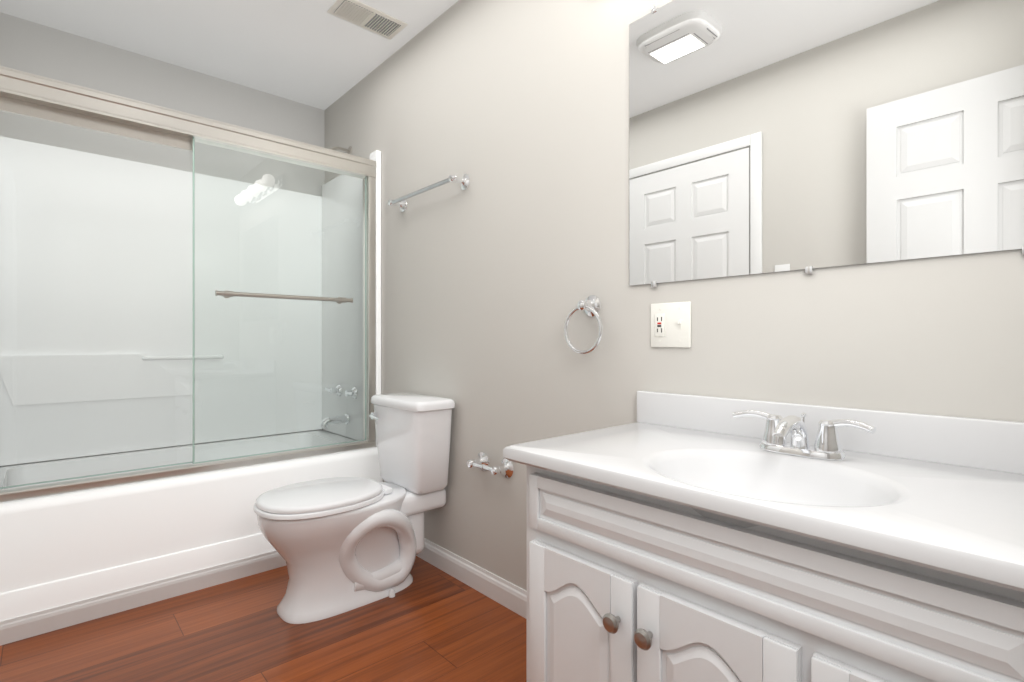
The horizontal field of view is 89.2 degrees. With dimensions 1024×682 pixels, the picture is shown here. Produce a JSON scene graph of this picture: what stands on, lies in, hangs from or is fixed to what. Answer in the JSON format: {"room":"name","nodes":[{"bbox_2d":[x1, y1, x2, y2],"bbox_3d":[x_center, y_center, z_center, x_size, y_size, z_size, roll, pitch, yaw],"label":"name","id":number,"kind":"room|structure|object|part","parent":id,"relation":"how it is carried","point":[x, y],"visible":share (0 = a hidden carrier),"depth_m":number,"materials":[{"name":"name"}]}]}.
{"room":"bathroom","nodes":[
{"label":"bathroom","id":0,"kind":"room"},
{"bbox_2d":[0,12,323,466],"bbox_3d":[-1.805,-0.220,2.736,1.620,2.440,0.100,0,0,-42],"label":"wall","id":1,"kind":"structure","parent":0,"point":[27,46],"depth_m":2.65,"materials":[{"name":"white paint"}]},
{"bbox_2d":[0,0,458,109],"bbox_3d":[-0.621,-1.465,1.501,1.720,0.050,3.520,0,0,-42],"label":"ceiling","id":2,"kind":"structure","parent":0,"point":[313,53],"depth_m":2.44,"materials":[{"name":"white paint"}]},
{"bbox_2d":[327,0,407,39],"bbox_3d":[-0.640,-1.434,2.312,0.310,0.012,0.160,0,0,-42],"label":"ceiling vent","id":3,"kind":"object","parent":2,"relation":"in","point":[365,16],"visible":1,"depth_m":2.30,"materials":[{"name":"white paint"}]},
{"bbox_2d":[0,556,526,681],"bbox_3d":[-0.621,1.025,1.501,1.720,0.050,3.520,0,0,-42],"label":"floor","id":4,"kind":"structure","parent":0,"point":[430,623],"depth_m":1.72,"materials":[{"name":"brown wood"}]},
{"bbox_2d":[0,136,382,620],"bbox_3d":[-1.470,0.007,2.440,1.518,1.985,0.786,0,0,-42],"label":"bathtub","id":5,"kind":"object","parent":4,"relation":"on","point":[59,549],"visible":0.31,"depth_m":2.51,"materials":[{"name":"white plastic"}]},
{"bbox_2d":[0,550,285,645],"bbox_3d":[-1.202,0.962,2.144,1.520,0.075,0.012,0,0,-42],"label":"baseboard","id":6,"kind":"structure","parent":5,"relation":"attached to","point":[41,622],"depth_m":1.94,"materials":[{"name":"white paint"}]},
{"bbox_2d":[0,66,375,501],"bbox_3d":[-1.254,-0.193,2.201,1.457,1.474,0.104,0,0,-42],"label":"shower door","id":7,"kind":"structure","parent":5,"relation":"attached to","point":[23,93],"depth_m":2.15,"materials":[{"name":"clear glass"}]},
{"bbox_3d":[-1.558,-0.172,1.970,0.612,1.360,0.012,0,0,-42],"label":"glass","id":8,"kind":"part","parent":7,"relation":"part of","materials":[{"name":"green"}]},
{"bbox_3d":[-1.016,-0.172,2.385,0.770,1.360,0.058,0,0,-42],"label":"glass","id":9,"kind":"part","parent":7,"relation":"part of","materials":[{"name":"green"}]},
{"bbox_2d":[320,384,357,427],"bbox_3d":[-0.988,0.364,2.881,0.152,0.226,0.362,0,0,-42],"label":"tub faucet","id":10,"kind":"object","parent":5,"relation":"attached to","point":[337,390],"depth_m":2.87,"materials":[{"name":"silver metal"}]},
{"bbox_2d":[254,392,454,623],"bbox_3d":[-0.636,0.622,2.086,0.738,0.757,0.424,0,0,-42],"label":"toilet","id":11,"kind":"object","parent":4,"relation":"on","point":[340,545],"visible":1,"depth_m":1.99,"materials":[{"name":"white ceramic"}]},
{"bbox_3d":[-0.720,0.592,1.991,0.485,0.042,0.374,0,0,-42],"label":"seat","id":12,"kind":"part","parent":11,"relation":"part of","materials":[{"name":"white plastic"}]},
{"bbox_3d":[-0.446,0.433,2.257,0.228,0.381,0.424,0,0,-42],"label":"tank","id":13,"kind":"part","parent":11,"relation":"part of","materials":[{"name":"white ceramic"}]},
{"bbox_2d":[503,391,1023,681],"bbox_3d":[0.484,0.573,1.008,0.536,0.855,0.912,0,0,-42],"label":"bathroom vanity","id":14,"kind":"object","parent":4,"relation":"on","point":[673,537],"visible":0.96,"depth_m":0.88,"materials":[{"name":"white paint"}]},
{"bbox_2d":[732,410,875,460],"bbox_3d":[0.565,0.192,1.049,0.153,0.084,0.271,0,0,-42],"label":"faucet","id":15,"kind":"object","parent":14,"relation":"on","point":[778,429],"visible":1,"depth_m":1.04,"materials":[{"name":"silver metal"}]},
{"bbox_2d":[324,0,1023,590],"bbox_3d":[-0.020,-0.220,2.044,0.100,2.440,3.520,0,0,-42],"label":"wall","id":16,"kind":"structure","parent":0,"point":[518,248],"depth_m":1.78,"materials":[{"name":"grey paint"}]},
{"bbox_2d":[328,146,351,153],"bbox_3d":[-1.010,-1.035,2.902,0.217,0.160,0.072,0,0,-42],"label":"shower head","id":17,"kind":"object","parent":16,"relation":"attached to","point":[348,150],"visible":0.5,"depth_m":2.95},
{"bbox_2d":[387,174,469,211],"bbox_3d":[-0.391,-0.662,2.321,0.078,0.068,0.566,0,0,-42],"label":"towel bar","id":18,"kind":"object","parent":16,"relation":"attached to","point":[401,202],"visible":1,"depth_m":2.23,"materials":[{"name":"silver metal"}]},
{"bbox_2d":[416,538,526,618],"bbox_3d":[-0.126,0.954,2.075,0.014,0.092,1.532,0,0,-42],"label":"baseboard","id":19,"kind":"structure","parent":16,"relation":"attached to","point":[505,593],"depth_m":2.08,"materials":[{"name":"white paint"}]},
{"bbox_2d":[467,452,513,477],"bbox_3d":[-0.093,0.480,1.993,0.075,0.076,0.223,0,0,-42],"label":"paper holder","id":20,"kind":"object","parent":16,"relation":"attached to","point":[505,468],"visible":0.98,"depth_m":1.96,"materials":[{"name":"silver metal"}]},
{"bbox_2d":[564,295,602,353],"bbox_3d":[0.234,-0.053,1.640,0.062,0.189,0.154,0,0,-42],"label":"towel ring","id":21,"kind":"object","parent":16,"relation":"attached to","point":[590,306],"visible":1,"depth_m":1.64,"materials":[{"name":"silver metal"}]},
{"bbox_2d":[651,302,690,347],"bbox_3d":[0.439,-0.044,1.448,0.015,0.125,0.125,0,0,-42],"label":"outlet","id":22,"kind":"object","parent":16,"relation":"attached to","point":[670,324],"visible":1,"depth_m":1.45,"materials":[{"name":"white plastic"}]},
{"bbox_2d":[629,0,1023,287],"bbox_3d":[0.657,-0.555,1.211,0.010,0.804,0.915,0,0,-42],"label":"mirror","id":23,"kind":"object","parent":16,"relation":"attached to","point":[771,136],"visible":1,"depth_m":1.17,"materials":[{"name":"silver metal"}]}
]}

